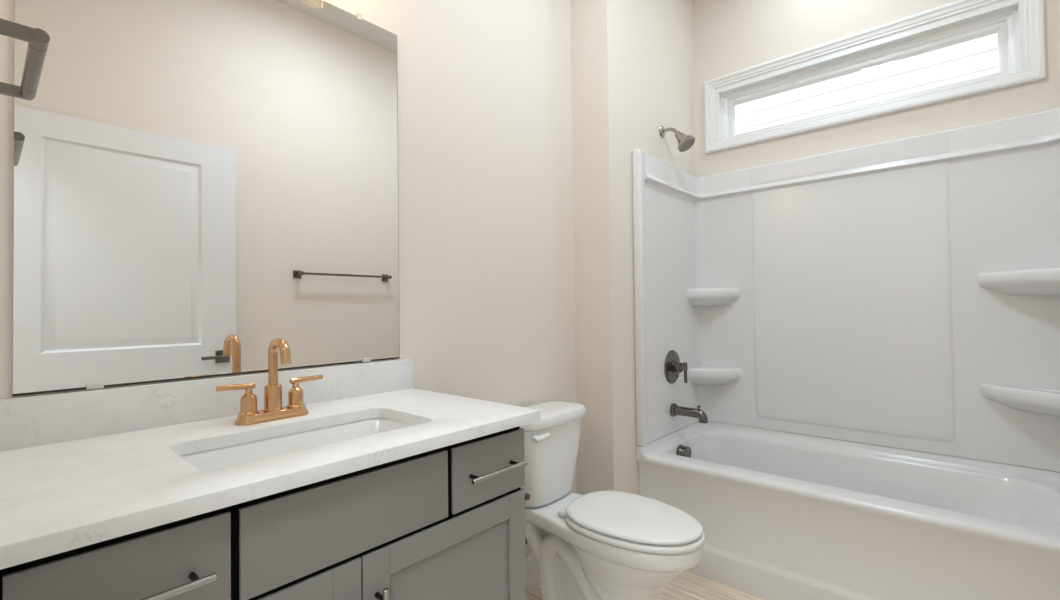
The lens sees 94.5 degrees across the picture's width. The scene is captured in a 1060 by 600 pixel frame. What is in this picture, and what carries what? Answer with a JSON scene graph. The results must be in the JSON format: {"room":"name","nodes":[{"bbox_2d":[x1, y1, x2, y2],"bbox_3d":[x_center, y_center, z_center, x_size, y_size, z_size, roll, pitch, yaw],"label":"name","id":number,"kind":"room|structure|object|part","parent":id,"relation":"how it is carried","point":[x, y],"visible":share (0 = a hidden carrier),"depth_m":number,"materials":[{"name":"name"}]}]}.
{"room":"bathroom","nodes":[
{"label":"bathroom","id":0,"kind":"room"},
{"bbox_2d":[0,0,576,555],"bbox_3d":[-0.159,-0.330,2.019,0.120,3.080,3.081,-2,-1,42],"label":"wall","id":1,"kind":"structure","parent":0,"point":[485,178],"depth_m":1.88,"materials":[{"name":"beige paint"}]},
{"bbox_2d":[12,0,399,395],"bbox_3d":[-0.723,-0.350,1.287,0.011,1.081,0.872,-2,-1,42],"label":"wall mirror","id":2,"kind":"object","parent":1,"relation":"attached to","point":[199,185],"visible":1,"depth_m":1.20,"materials":[{"name":"silver mirror"}]},
{"bbox_2d":[0,358,412,451],"bbox_3d":[-0.719,0.242,1.267,0.018,0.098,0.974,-2,-1,42],"label":"backsplash","id":3,"kind":"structure","parent":1,"relation":"attached to","point":[30,421],"depth_m":1.11,"materials":[{"name":"stone"}]},
{"bbox_2d":[526,552,538,592],"bbox_3d":[-0.089,1.139,1.951,0.015,0.140,0.930,-2,-1,42],"label":"baseboard","id":4,"kind":"structure","parent":1,"relation":"attached to","point":[532,580],"depth_m":2.05,"materials":[{"name":"white paint"}]},
{"bbox_2d":[570,0,694,494],"bbox_3d":[0.596,-0.329,2.621,0.206,3.080,0.939,-2,-1,42],"label":"wall","id":5,"kind":"structure","parent":0,"point":[632,60],"depth_m":2.29,"materials":[{"name":"beige paint"}]},
{"bbox_2d":[659,126,694,151],"bbox_3d":[0.764,-0.844,2.538,0.178,0.159,0.098,-2,-1,42],"label":"shower fixture","id":6,"kind":"object","parent":5,"relation":"attached to","point":[685,142],"visible":1,"depth_m":2.51,"materials":[{"name":"silver metal"}]},
{"bbox_3d":[0.734,-0.878,2.565,0.098,0.053,0.019,-2,-1,42],"label":"shower arm","id":7,"kind":"part","parent":6,"relation":"part of","materials":[{"name":"silver metal"}]},
{"bbox_2d":[526,571,764,599],"bbox_3d":[0.557,1.242,1.373,1.985,0.100,3.081,-2,-1,42],"label":"floor","id":8,"kind":"structure","parent":0,"point":[687,586],"depth_m":2.02,"materials":[{"name":"brown wood"}]},
{"bbox_2d":[0,426,527,599],"bbox_3d":[-0.512,0.756,1.065,0.576,0.886,0.951,-2,-1,42],"label":"vanity cabinet","id":9,"kind":"object","parent":8,"relation":"on","point":[448,522],"visible":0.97,"depth_m":0.90,"materials":[{"name":"grey wood"}]},
{"bbox_3d":[-0.549,0.401,0.673,0.021,0.145,0.240,-2,-1,42],"label":"drawer","id":10,"kind":"part","parent":9,"relation":"part of","materials":[{"name":"paint"}]},
{"bbox_3d":[-0.516,0.403,0.646,0.012,0.012,0.179,-2,-1,42],"label":"handle","id":11,"kind":"part","parent":9,"relation":"part of","materials":[{"name":"silver metal"}]},
{"bbox_3d":[-0.485,0.403,0.709,0.029,0.010,0.010,-2,-1,42],"label":"handle post","id":12,"kind":"part","parent":9,"relation":"part of","materials":[{"name":"grey metal"}]},
{"bbox_2d":[0,358,540,569],"bbox_3d":[-0.511,0.249,1.081,0.576,0.124,0.974,-2,-1,42],"label":"countertop","id":13,"kind":"structure","parent":9,"relation":"on","point":[79,469],"depth_m":0.96,"materials":[{"name":"stone"}]},
{"bbox_2d":[216,338,322,425],"bbox_3d":[-0.602,0.189,1.170,0.116,0.196,0.242,-2,-1,42],"label":"faucet","id":14,"kind":"object","parent":13,"relation":"on","point":[273,410],"visible":1,"depth_m":1.17,"materials":[{"name":"gold metal"}]},
{"bbox_3d":[-0.677,0.201,1.129,0.015,0.015,0.080,-2,-1,42],"label":"lever","id":15,"kind":"part","parent":14,"relation":"part of","materials":[{"name":"gold metal"}]},
{"bbox_3d":[-0.660,0.237,1.149,0.043,0.063,0.043,-2,-1,42],"label":"handle","id":16,"kind":"part","parent":14,"relation":"part of","materials":[{"name":"gold metal"}]},
{"bbox_3d":[-0.596,0.151,1.165,0.099,0.121,0.021,-2,-1,42],"label":"spout","id":17,"kind":"part","parent":14,"relation":"part of","materials":[{"name":"gold metal"}]},
{"bbox_3d":[-0.588,0.237,1.229,0.043,0.063,0.043,-2,-1,42],"label":"handle","id":18,"kind":"part","parent":14,"relation":"part of","materials":[{"name":"gold metal"}]},
{"bbox_3d":[-0.570,0.202,1.250,0.015,0.015,0.080,-2,-1,42],"label":"lever","id":19,"kind":"part","parent":14,"relation":"part of","materials":[{"name":"gold metal"}]},
{"bbox_2d":[180,418,413,469],"bbox_3d":[-0.466,0.382,1.057,0.288,0.141,0.515,-2,-1,42],"label":"sink","id":20,"kind":"object","parent":13,"relation":"in","point":[227,456],"visible":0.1,"depth_m":1.14,"materials":[{"name":"white ceramic"}]},
{"bbox_3d":[-0.472,0.783,0.749,0.021,0.602,0.458,-2,-1,42],"label":"cabinet door","id":21,"kind":"part","parent":9,"relation":"part of","materials":[{"name":"paint"}]},
{"bbox_3d":[-0.324,0.402,0.927,0.021,0.145,0.412,-2,-1,42],"label":"drawer","id":22,"kind":"part","parent":9,"relation":"part of","materials":[{"name":"paint"}]},
{"bbox_3d":[-0.283,0.565,0.930,0.029,0.010,0.010,-2,-1,42],"label":"handle post","id":23,"kind":"part","parent":9,"relation":"part of","materials":[{"name":"grey metal"}]},
{"bbox_3d":[-0.269,0.624,0.917,0.012,0.164,0.012,-2,-1,42],"label":"handle","id":24,"kind":"part","parent":9,"relation":"part of","materials":[{"name":"silver metal"}]},
{"bbox_3d":[-0.167,0.785,1.091,0.021,0.602,0.452,-2,-1,42],"label":"cabinet door","id":25,"kind":"part","parent":9,"relation":"part of","materials":[{"name":"paint"}]},
{"bbox_3d":[-0.170,0.785,1.093,0.010,0.496,0.346,-2,-1,42],"label":"door panel","id":26,"kind":"part","parent":9,"relation":"part of","materials":[{"name":"paint"}]},
{"bbox_3d":[-0.125,0.403,1.113,0.029,0.010,0.010,-2,-1,42],"label":"handle post","id":27,"kind":"part","parent":9,"relation":"part of","materials":[{"name":"grey metal"}]},
{"bbox_3d":[-0.100,0.403,1.178,0.021,0.145,0.236,-2,-1,42],"label":"drawer","id":28,"kind":"part","parent":9,"relation":"part of","materials":[{"name":"paint"}]},
{"bbox_3d":[-0.068,0.403,1.150,0.012,0.012,0.176,-2,-1,42],"label":"handle","id":29,"kind":"part","parent":9,"relation":"part of","materials":[{"name":"silver metal"}]},
{"bbox_2d":[525,492,529,500],"bbox_3d":[-0.086,0.549,1.384,0.172,0.044,0.090,-2,-1,42],"label":"paper holder","id":30,"kind":"object","parent":9,"relation":"attached to","point":[527,496],"visible":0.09,"depth_m":1.36,"materials":[{"name":"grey metal"}]},
{"bbox_2d":[520,400,704,599],"bbox_3d":[0.259,0.815,1.777,0.745,0.775,0.392,-2,-1,42],"label":"toilet","id":31,"kind":"object","parent":8,"relation":"on","point":[607,544],"visible":0.97,"depth_m":1.72,"materials":[{"name":"white ceramic"}]},
{"bbox_3d":[0.042,0.504,1.793,0.040,0.030,0.061,-2,-1,42],"label":"flush lever","id":32,"kind":"part","parent":31,"relation":"part of","materials":[{"name":"white plastic"}]},
{"bbox_3d":[0.057,0.635,1.958,0.190,0.304,0.362,-2,-1,42],"label":"tank","id":33,"kind":"part","parent":31,"relation":"part of","materials":[{"name":"white ceramic"}]},
{"bbox_3d":[0.057,0.458,1.958,0.216,0.050,0.392,-2,-1,42],"label":"tank lid","id":34,"kind":"part","parent":31,"relation":"part of","materials":[{"name":"white ceramic"}]},
{"bbox_3d":[0.267,0.993,1.769,0.718,0.419,0.345,-2,-1,42],"label":"bowl","id":35,"kind":"part","parent":31,"relation":"part of","materials":[{"name":"white ceramic"}]},
{"bbox_3d":[0.356,0.744,1.691,0.471,0.021,0.346,-2,-1,42],"label":"seat lid","id":36,"kind":"part","parent":31,"relation":"part of","materials":[{"name":"white plastic"}]},
{"bbox_3d":[0.358,0.769,1.689,0.478,0.022,0.356,-2,-1,42],"label":"seat","id":37,"kind":"part","parent":31,"relation":"part of","materials":[{"name":"white plastic"}]},
{"bbox_2d":[636,421,1059,599],"bbox_3d":[1.328,0.938,2.093,1.537,0.511,0.741,-2,-1,42],"label":"bathtub","id":38,"kind":"object","parent":8,"relation":"on","point":[782,515],"visible":0.92,"depth_m":1.94,"materials":[{"name":"white plastic"}]},
{"bbox_2d":[692,0,1059,176],"bbox_3d":[1.522,-0.342,2.504,1.745,3.080,0.120,-2,-1,42],"label":"wall","id":39,"kind":"structure","parent":0,"point":[730,36],"depth_m":2.49,"materials":[{"name":"beige paint"}]},
{"bbox_2d":[632,107,1059,471],"bbox_3d":[1.316,-0.026,2.108,1.537,1.414,0.742,-2,-1,42],"label":"tub surround","id":40,"kind":"object","parent":39,"relation":"attached to","point":[904,293],"visible":1,"depth_m":2.30,"materials":[{"name":"white plastic"}]},
{"bbox_2d":[664,350,687,383],"bbox_3d":[0.777,0.350,2.547,0.086,0.176,0.176,-2,-1,42],"label":"shower valve","id":41,"kind":"object","parent":40,"relation":"attached to","point":[673,366],"visible":1,"depth_m":2.53,"materials":[{"name":"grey metal"}]},
{"bbox_3d":[0.801,0.375,2.526,0.023,0.104,0.023,-2,-1,42],"label":"lever","id":42,"kind":"part","parent":41,"relation":"part of","materials":[{"name":"grey metal"}]},
{"bbox_2d":[670,403,707,422],"bbox_3d":[0.818,0.576,2.510,0.187,0.082,0.070,-2,-1,42],"label":"tub spout","id":43,"kind":"object","parent":40,"relation":"attached to","point":[675,410],"visible":1,"depth_m":2.49,"materials":[{"name":"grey metal"}]},
{"bbox_2d":[687,288,739,305],"bbox_3d":[1.020,-0.016,2.720,0.235,0.098,0.175,-2,-1,42],"label":"corner shelf","id":44,"kind":"object","parent":40,"relation":"attached to","point":[695,296],"depth_m":2.71,"materials":[{"name":"white plastic"}]},
{"bbox_2d":[688,367,741,384],"bbox_3d":[1.026,0.428,2.713,0.235,0.098,0.175,-2,-1,42],"label":"corner shelf","id":45,"kind":"object","parent":40,"relation":"attached to","point":[696,375],"depth_m":2.71,"materials":[{"name":"white plastic"}]},
{"bbox_3d":[1.515,-0.046,2.386,0.824,1.353,0.016,-2,-1,42],"label":"panel","id":46,"kind":"part","parent":40,"relation":"part of","materials":[{"name":"white plastic"}]},
{"bbox_2d":[977,267,1059,295],"bbox_3d":[1.922,-0.068,1.890,0.295,0.098,0.215,-2,-1,42],"label":"corner shelf","id":47,"kind":"object","parent":40,"relation":"attached to","point":[1005,281],"depth_m":1.93,"materials":[{"name":"white plastic"}]},
{"bbox_2d":[980,383,1059,416],"bbox_3d":[1.927,0.394,1.883,0.295,0.098,0.215,-2,-1,42],"label":"corner shelf","id":48,"kind":"object","parent":40,"relation":"attached to","point":[1035,399],"depth_m":1.93,"materials":[{"name":"white plastic"}]},
{"bbox_2d":[704,0,1045,153],"bbox_3d":[1.566,-1.076,2.440,1.370,0.417,0.124,-2,-1,42],"label":"window","id":49,"kind":"structure","parent":39,"relation":"in","point":[1019,24],"depth_m":2.30,"materials":[{"name":"white paint"}]},
{"bbox_3d":[-0.448,-0.354,0.294,1.745,3.080,0.120,-2,-1,42],"label":"wall","id":50,"kind":"structure","parent":0,"visible":0},
{"bbox_2d":[0,18,49,99],"bbox_3d":[-0.811,-0.367,0.754,0.309,0.044,0.084,-2,-1,42],"label":"towel holder","id":51,"kind":"object","parent":50,"relation":"attached to","point":[38,39],"visible":1,"depth_m":0.72,"materials":[{"name":"grey metal"}]},
{"bbox_3d":[-0.911,-0.364,0.840,0.013,0.018,0.073,-2,-1,42],"label":"arm","id":52,"kind":"part","parent":51,"relation":"part of","materials":[{"name":"grey metal"}]},
{"bbox_3d":[-0.714,-0.370,0.664,0.013,0.018,0.073,-2,-1,42],"label":"arm","id":53,"kind":"part","parent":51,"relation":"part of","materials":[{"name":"grey metal"}]},
{"label":"outside","id":54,"kind":"structure","parent":0,"visible":0},
{"bbox_3d":[5.361,1.641,6.560,22.000,0.050,11.059,-2,-1,42],"label":"ground","id":55,"kind":"structure","parent":54,"visible":0},
{"bbox_2d":[735,33,998,133],"bbox_3d":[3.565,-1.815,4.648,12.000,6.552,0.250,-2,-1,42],"label":"window pane","id":56,"kind":"object","parent":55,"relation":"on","point":[977,57],"visible":0.03,"depth_m":4.72,"materials":[{"name":"white glass"}]}
]}

